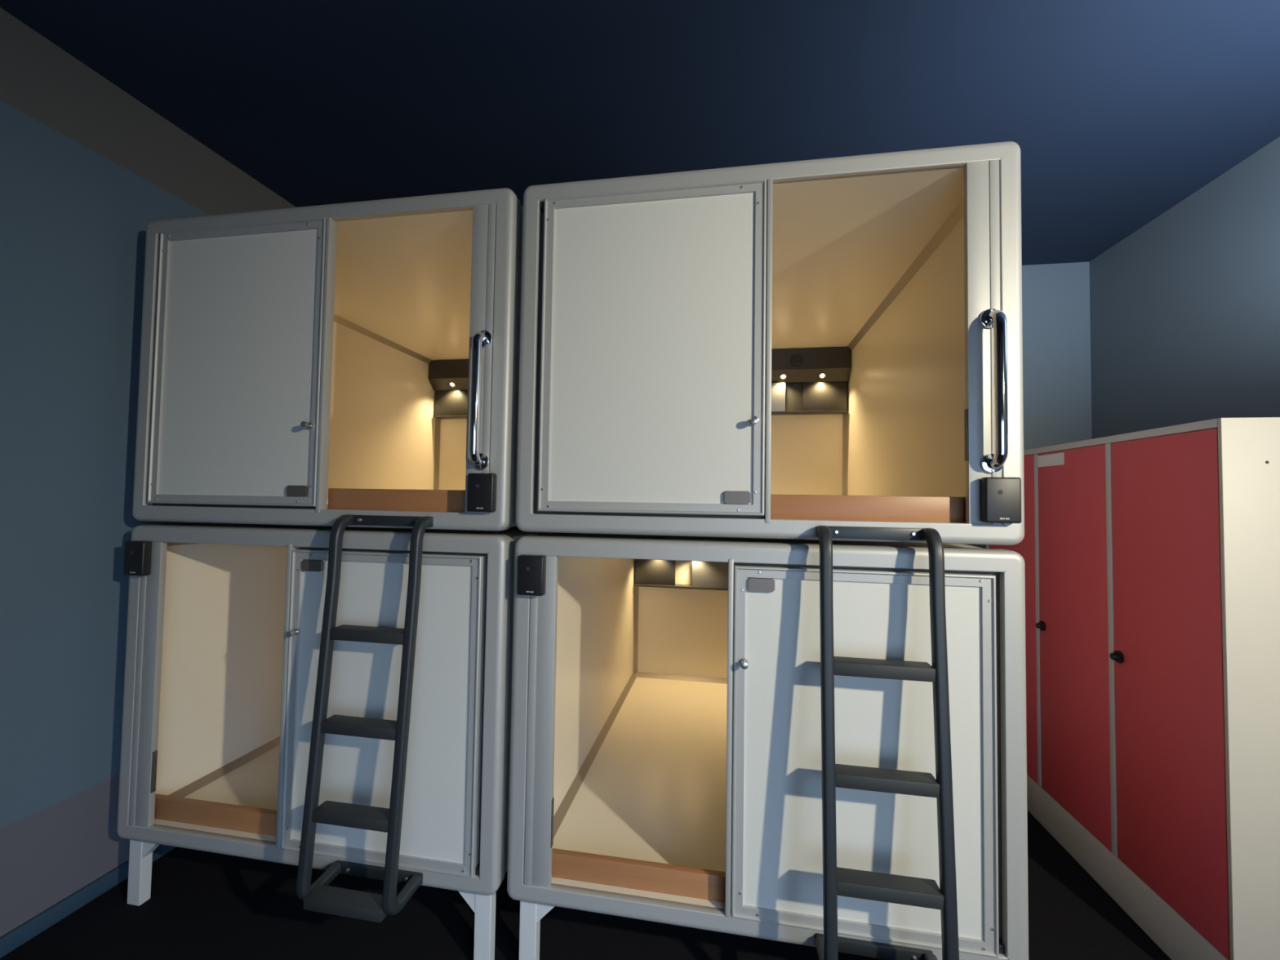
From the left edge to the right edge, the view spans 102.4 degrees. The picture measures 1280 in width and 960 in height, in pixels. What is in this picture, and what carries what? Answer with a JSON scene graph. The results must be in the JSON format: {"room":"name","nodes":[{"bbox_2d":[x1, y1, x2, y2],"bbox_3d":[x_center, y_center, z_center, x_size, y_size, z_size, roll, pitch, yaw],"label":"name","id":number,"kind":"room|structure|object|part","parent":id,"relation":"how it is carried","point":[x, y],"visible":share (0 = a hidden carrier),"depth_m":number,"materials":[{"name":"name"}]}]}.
{"room":"dormitory","nodes":[
{"label":"dormitory","id":0,"kind":"room"},
{"bbox_2d":[0,7,296,937],"bbox_3d":[-2.195,0.007,1.501,0.115,3.116,5.221,1,-2,10],"label":"wall","id":1,"kind":"structure","parent":0,"point":[86,166],"depth_m":1.86,"materials":[{"name":"paint"}]},
{"bbox_2d":[0,844,177,958],"bbox_3d":[-2.154,1.533,1.438,0.016,0.063,5.221,1,-2,10],"label":"baseboard","id":2,"kind":"structure","parent":1,"relation":"attached to","point":[10,941],"depth_m":1.86,"materials":[{"name":"blue"}]},
{"bbox_2d":[0,809,1171,959],"bbox_3d":[0.126,1.644,1.041,4.876,0.115,5.451,1,-2,10],"label":"floor","id":3,"kind":"structure","parent":0,"point":[202,905],"depth_m":1.84,"materials":[{"name":"black carpet"}]},
{"bbox_2d":[116,523,555,959],"bbox_3d":[-1.037,0.920,2.774,1.518,1.414,2.047,1,-2,10],"label":"capsule","id":4,"kind":"object","parent":3,"relation":"on","point":[224,628],"visible":0.84,"depth_m":1.81,"materials":[{"name":"plastic"}]},
{"bbox_2d":[123,540,151,576],"bbox_3d":[-1.874,0.291,1.918,0.087,0.126,0.033,1,-2,10],"label":"card reader","id":5,"kind":"object","parent":4,"relation":"attached to","point":[137,554],"visible":1,"depth_m":1.90,"materials":[{"name":"black plastic"}]},
{"bbox_3d":[-1.852,1.461,1.934,0.124,0.250,0.040,1,-2,10],"label":"leg","id":6,"kind":"part","parent":4,"relation":"part of","materials":[{"name":"white paint"}]},
{"bbox_3d":[-1.845,0.756,1.928,0.084,1.058,0.025,1,-2,10],"label":"jamb panel","id":7,"kind":"part","parent":4,"relation":"part of","materials":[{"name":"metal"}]},
{"bbox_3d":[-1.806,1.084,1.912,0.003,0.150,0.016,1,-2,10],"label":"strike plate","id":8,"kind":"part","parent":4,"relation":"part of","materials":[{"name":"grey metal"}]},
{"bbox_3d":[-1.703,0.282,2.947,0.028,0.028,1.909,1,-2,10],"label":"corner trim","id":9,"kind":"part","parent":4,"relation":"part of","materials":[{"name":"silver metal"}]},
{"bbox_3d":[-1.719,1.302,2.913,0.028,0.028,1.909,1,-2,10],"label":"corner trim","id":10,"kind":"part","parent":4,"relation":"part of","materials":[{"name":"silver metal"}]},
{"bbox_3d":[-1.214,0.535,1.800,0.022,0.022,0.039,1,-2,10],"label":"door knob","id":11,"kind":"part","parent":4,"relation":"part of","materials":[{"name":"silver metal"}]},
{"bbox_3d":[-1.158,0.303,1.819,0.078,0.039,0.014,1,-2,10],"label":"number plate","id":12,"kind":"part","parent":4,"relation":"part of","materials":[{"name":"metal"}]},
{"bbox_2d":[132,187,523,530],"bbox_3d":[-1.019,-0.385,2.802,1.518,1.168,2.081,1,-2,10],"label":"capsule","id":13,"kind":"object","parent":4,"relation":"on","point":[318,365],"visible":0.84,"depth_m":1.92,"materials":[{"name":"plastic"}]},
{"bbox_3d":[-1.494,-0.429,1.915,0.722,1.041,0.037,1,-2,10],"label":"sliding door","id":14,"kind":"part","parent":13,"relation":"part of","materials":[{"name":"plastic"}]},
{"bbox_3d":[-1.494,-0.429,1.918,0.672,0.990,0.016,1,-2,10],"label":"door panel","id":15,"kind":"part","parent":13,"relation":"part of","materials":[{"name":"white plastic"}]},
{"bbox_3d":[-1.503,-0.422,1.943,0.759,1.067,0.012,1,-2,10],"label":"fixed panel","id":16,"kind":"part","parent":13,"relation":"part of","materials":[{"name":"grey metal"}]},
{"bbox_3d":[-1.226,0.039,1.841,0.078,0.039,0.014,1,-2,10],"label":"number plate","id":17,"kind":"part","parent":13,"relation":"part of","materials":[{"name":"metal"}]},
{"bbox_3d":[-1.178,-0.195,1.820,0.022,0.022,0.039,1,-2,10],"label":"door knob","id":18,"kind":"part","parent":13,"relation":"part of","materials":[{"name":"silver metal"}]},
{"bbox_3d":[-1.685,-0.900,2.988,0.028,0.028,1.909,1,-2,10],"label":"corner trim","id":19,"kind":"part","parent":13,"relation":"part of","materials":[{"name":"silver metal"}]},
{"bbox_3d":[-1.534,-0.356,3.897,0.028,1.049,0.028,1,-2,10],"label":"corner trim","id":20,"kind":"part","parent":13,"relation":"part of","materials":[{"name":"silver metal"}]},
{"bbox_3d":[-1.401,-0.577,3.845,0.275,0.198,0.018,1,-2,10],"label":"console panel","id":21,"kind":"part","parent":13,"relation":"part of","materials":[{"name":"plastic"}]},
{"bbox_3d":[-0.846,-0.348,3.809,1.412,1.049,0.032,1,-2,10],"label":"panel","id":22,"kind":"part","parent":13,"relation":"part of","materials":[{"name":"beige laminate"}]},
{"bbox_3d":[-0.533,-0.270,1.692,0.031,0.445,0.068,1,-2,10],"label":"grab handle","id":23,"kind":"part","parent":13,"relation":"part of","materials":[{"name":"silver metal"}]},
{"bbox_3d":[-0.537,-0.414,1.746,0.084,1.058,0.025,1,-2,10],"label":"jamb panel","id":24,"kind":"part","parent":13,"relation":"part of","materials":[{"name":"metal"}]},
{"bbox_2d":[466,473,497,511],"bbox_3d":[-0.521,0.042,1.694,0.091,0.126,0.033,1,-2,10],"label":"card reader","id":25,"kind":"object","parent":13,"relation":"attached to","point":[482,487],"visible":1,"depth_m":1.68,"materials":[{"name":"black plastic"}]},
{"bbox_2d":[296,514,433,922],"bbox_3d":[-0.879,0.723,1.660,0.328,1.212,0.177,1,-2,10],"label":"ladder","id":26,"kind":"object","parent":4,"relation":"attached to","point":[318,896],"visible":1,"depth_m":1.62,"materials":[{"name":"black metal"}]},
{"bbox_3d":[-1.026,0.721,1.676,0.033,1.211,0.159,1,-2,10],"label":"rail","id":27,"kind":"part","parent":26,"relation":"part of","materials":[{"name":"black metal"}]},
{"bbox_3d":[-0.736,0.724,1.626,0.033,1.211,0.159,1,-2,10],"label":"rail","id":28,"kind":"part","parent":26,"relation":"part of","materials":[{"name":"black metal"}]},
{"bbox_3d":[-0.886,0.772,1.770,0.672,0.990,0.016,1,-2,10],"label":"door panel","id":29,"kind":"part","parent":4,"relation":"part of","materials":[{"name":"white laminate"}]},
{"bbox_3d":[-0.887,0.772,1.766,0.722,1.041,0.037,1,-2,10],"label":"sliding door","id":30,"kind":"part","parent":4,"relation":"part of","materials":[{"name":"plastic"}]},
{"bbox_3d":[-0.869,0.766,1.790,0.759,1.067,0.012,1,-2,10],"label":"fixed panel","id":31,"kind":"part","parent":4,"relation":"part of","materials":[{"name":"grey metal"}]},
{"bbox_3d":[-0.546,1.474,1.709,0.124,0.250,0.040,1,-2,10],"label":"leg","id":32,"kind":"part","parent":4,"relation":"part of","materials":[{"name":"white paint"}]},
{"bbox_2d":[506,532,1028,959],"bbox_3d":[0.489,0.935,2.511,1.518,1.414,2.047,1,-2,10],"label":"capsule","id":33,"kind":"object","parent":3,"relation":"on","point":[665,739],"visible":0.94,"depth_m":1.55,"materials":[{"name":"plastic"}]},
{"bbox_2d":[516,554,546,595],"bbox_3d":[-0.348,0.306,1.655,0.087,0.126,0.033,1,-2,10],"label":"card reader","id":34,"kind":"object","parent":33,"relation":"attached to","point":[531,569],"visible":1,"depth_m":1.64,"materials":[{"name":"black plastic"}]},
{"bbox_3d":[-0.327,1.476,1.671,0.124,0.250,0.040,1,-2,10],"label":"leg","id":35,"kind":"part","parent":33,"relation":"part of","materials":[{"name":"white paint"}]},
{"bbox_3d":[-0.319,0.771,1.665,0.084,1.058,0.025,1,-2,10],"label":"jamb panel","id":36,"kind":"part","parent":33,"relation":"part of","materials":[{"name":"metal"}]},
{"bbox_3d":[-0.281,1.099,1.649,0.003,0.150,0.016,1,-2,10],"label":"strike plate","id":37,"kind":"part","parent":33,"relation":"part of","materials":[{"name":"grey metal"}]},
{"bbox_3d":[-0.194,1.317,2.650,0.028,0.028,1.909,1,-2,10],"label":"corner trim","id":38,"kind":"part","parent":33,"relation":"part of","materials":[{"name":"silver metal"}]},
{"bbox_3d":[-0.026,0.841,3.594,0.028,1.049,0.028,1,-2,10],"label":"corner trim","id":39,"kind":"part","parent":33,"relation":"part of","materials":[{"name":"silver metal"}]},
{"bbox_3d":[0.106,0.620,3.542,0.275,0.198,0.018,1,-2,10],"label":"console panel","id":40,"kind":"part","parent":33,"relation":"part of","materials":[{"name":"plastic"}]},
{"bbox_3d":[0.648,1.358,3.459,1.412,0.028,0.028,1,-2,10],"label":"corner trim","id":41,"kind":"part","parent":33,"relation":"part of","materials":[{"name":"silver metal"}]},
{"bbox_3d":[0.661,0.849,3.505,1.412,1.049,0.032,1,-2,10],"label":"panel","id":42,"kind":"part","parent":33,"relation":"part of","materials":[{"name":"beige laminate"}]},
{"bbox_2d":[692,560,728,587],"bbox_3d":[0.651,0.628,3.436,0.605,0.190,0.028,1,-2,10],"label":"mirror","id":43,"kind":"object","parent":33,"relation":"on","point":[704,574],"depth_m":3.46,"materials":[{"name":"clear glass"}]},
{"bbox_3d":[0.311,0.549,1.537,0.022,0.022,0.039,1,-2,10],"label":"door knob","id":44,"kind":"part","parent":33,"relation":"part of","materials":[{"name":"silver metal"}]},
{"bbox_3d":[0.367,0.317,1.557,0.078,0.039,0.014,1,-2,10],"label":"number plate","id":45,"kind":"part","parent":33,"relation":"part of","materials":[{"name":"metal"}]},
{"bbox_2d":[515,141,1024,545],"bbox_3d":[0.506,-0.371,2.539,1.518,1.168,2.081,1,-2,10],"label":"capsule","id":46,"kind":"object","parent":33,"relation":"on","point":[787,349],"visible":0.98,"depth_m":1.66,"materials":[{"name":"plastic"}]},
{"bbox_3d":[0.022,-0.407,1.680,0.759,1.067,0.012,1,-2,10],"label":"fixed panel","id":47,"kind":"part","parent":46,"relation":"part of","materials":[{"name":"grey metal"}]},
{"bbox_3d":[0.032,-0.415,1.651,0.722,1.041,0.037,1,-2,10],"label":"sliding door","id":48,"kind":"part","parent":46,"relation":"part of","materials":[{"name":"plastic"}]},
{"bbox_3d":[0.032,-0.414,1.655,0.672,0.990,0.016,1,-2,10],"label":"door panel","id":49,"kind":"part","parent":46,"relation":"part of","materials":[{"name":"white plastic"}]},
{"bbox_3d":[0.299,0.054,1.578,0.078,0.039,0.014,1,-2,10],"label":"number plate","id":50,"kind":"part","parent":46,"relation":"part of","materials":[{"name":"metal"}]},
{"bbox_3d":[0.348,-0.180,1.557,0.022,0.022,0.039,1,-2,10],"label":"door knob","id":51,"kind":"part","parent":46,"relation":"part of","materials":[{"name":"silver metal"}]},
{"bbox_2d":[771,382,785,411],"bbox_3d":[0.669,-0.554,3.476,0.605,0.190,0.028,1,-2,10],"label":"mirror","id":52,"kind":"object","parent":46,"relation":"on","point":[778,389],"depth_m":3.43,"materials":[{"name":"clear glass"}]},
{"bbox_2d":[790,354,803,366],"bbox_3d":[1.019,-0.778,3.345,0.083,0.083,0.009,1,-2,10],"label":"speaker grille","id":53,"kind":"object","parent":46,"relation":"attached to","point":[796,360],"depth_m":3.34,"materials":[{"name":"black plastic"}]},
{"bbox_3d":[0.679,-0.334,3.546,1.412,1.049,0.032,1,-2,10],"label":"panel","id":54,"kind":"part","parent":46,"relation":"part of","materials":[{"name":"beige laminate"}]},
{"bbox_3d":[1.218,-0.552,3.393,0.275,0.198,0.018,1,-2,10],"label":"console panel","id":55,"kind":"part","parent":46,"relation":"part of","materials":[{"name":"plastic"}]},
{"bbox_3d":[1.356,-0.328,3.399,0.028,1.049,0.028,1,-2,10],"label":"corner trim","id":56,"kind":"part","parent":46,"relation":"part of","materials":[{"name":"silver metal"}]},
{"bbox_3d":[1.205,-0.873,2.490,0.028,0.028,1.909,1,-2,10],"label":"corner trim","id":57,"kind":"part","parent":46,"relation":"part of","materials":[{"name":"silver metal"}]},
{"bbox_3d":[0.941,-0.130,1.484,0.003,0.150,0.016,1,-2,10],"label":"strike plate","id":58,"kind":"part","parent":46,"relation":"part of","materials":[{"name":"grey metal"}]},
{"bbox_3d":[0.988,-0.399,1.484,0.084,1.058,0.025,1,-2,10],"label":"jamb panel","id":59,"kind":"part","parent":46,"relation":"part of","materials":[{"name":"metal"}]},
{"bbox_3d":[0.993,-0.255,1.429,0.031,0.445,0.068,1,-2,10],"label":"grab handle","id":60,"kind":"part","parent":46,"relation":"part of","materials":[{"name":"silver metal"}]},
{"bbox_2d":[981,477,1021,523],"bbox_3d":[1.005,0.056,1.431,0.091,0.126,0.033,1,-2,10],"label":"card reader","id":61,"kind":"object","parent":46,"relation":"attached to","point":[1001,497],"visible":1,"depth_m":1.42,"materials":[{"name":"black plastic"}]},
{"bbox_3d":[0.639,0.786,1.507,0.672,0.990,0.016,1,-2,10],"label":"door panel","id":62,"kind":"part","parent":33,"relation":"part of","materials":[{"name":"white laminate"}]},
{"bbox_3d":[0.638,0.786,1.503,0.722,1.041,0.037,1,-2,10],"label":"sliding door","id":63,"kind":"part","parent":33,"relation":"part of","materials":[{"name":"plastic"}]},
{"bbox_3d":[0.657,0.781,1.527,0.759,1.067,0.012,1,-2,10],"label":"fixed panel","id":64,"kind":"part","parent":33,"relation":"part of","materials":[{"name":"grey metal"}]},
{"bbox_2d":[815,525,959,959],"bbox_3d":[0.656,0.738,1.395,0.321,1.212,0.177,1,-2,10],"label":"ladder","id":65,"kind":"object","parent":33,"relation":"attached to","point":[837,881],"visible":1,"depth_m":1.36,"materials":[{"name":"black metal"}]},
{"bbox_3d":[0.513,0.736,1.411,0.033,1.211,0.159,1,-2,10],"label":"rail","id":66,"kind":"part","parent":65,"relation":"part of","materials":[{"name":"black metal"}]},
{"bbox_3d":[0.797,0.739,1.362,0.033,1.211,0.159,1,-2,10],"label":"rail","id":67,"kind":"part","parent":65,"relation":"part of","materials":[{"name":"black metal"}]},
{"bbox_2d":[986,417,1279,959],"bbox_3d":[2.215,0.748,2.254,0.659,1.823,1.511,1,-2,10],"label":"tall cabinet","id":68,"kind":"object","parent":3,"relation":"on","point":[1151,557],"visible":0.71,"depth_m":1.79,"materials":[{"name":"red plastic"}]},
{"bbox_3d":[2.003,0.689,2.771,0.013,1.615,0.465,1,-2,10],"label":"door","id":69,"kind":"part","parent":68,"relation":"part of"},
{"bbox_3d":[1.935,0.705,2.486,0.028,0.046,0.046,1,-2,10],"label":"turn knob","id":70,"kind":"part","parent":68,"relation":"part of","materials":[{"name":"black plastic"}]},
{"bbox_3d":[1.920,0.671,2.285,0.013,1.615,0.463,1,-2,10],"label":"door","id":71,"kind":"part","parent":68,"relation":"part of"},
{"bbox_3d":[1.851,0.687,2.000,0.028,0.046,0.046,1,-2,10],"label":"turn knob","id":72,"kind":"part","parent":68,"relation":"part of","materials":[{"name":"black plastic"}]},
{"bbox_3d":[2.242,-0.149,2.290,0.634,0.028,1.496,1,-2,10],"label":"panel","id":73,"kind":"part","parent":68,"relation":"part of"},
{"bbox_3d":[1.837,0.653,1.804,0.013,1.615,0.453,1,-2,10],"label":"door","id":74,"kind":"part","parent":68,"relation":"part of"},
{"bbox_3d":[2.100,0.721,1.516,0.634,1.823,0.014,1,-2,10],"label":"panel","id":75,"kind":"part","parent":68,"relation":"part of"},
{"bbox_2d":[0,0,1279,265],"bbox_3d":[0.176,-1.585,1.152,4.876,0.115,5.451,1,-2,10],"label":"ceiling","id":76,"kind":"structure","parent":0,"point":[1117,113],"depth_m":1.96,"materials":[{"name":"blue paint"}]},
{"bbox_2d":[962,262,1092,548],"bbox_3d":[0.603,0.126,3.724,4.876,3.116,0.115,1,-2,10],"label":"wall","id":77,"kind":"structure","parent":0,"point":[1056,325],"depth_m":3.34,"materials":[{"name":"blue paint"}]},
{"bbox_2d":[1088,136,1279,439],"bbox_3d":[2.497,0.051,0.692,0.115,3.116,5.221,1,-2,10],"label":"wall","id":78,"kind":"structure","parent":0,"point":[1184,308],"depth_m":2.56,"materials":[{"name":"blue paint"}]}
]}

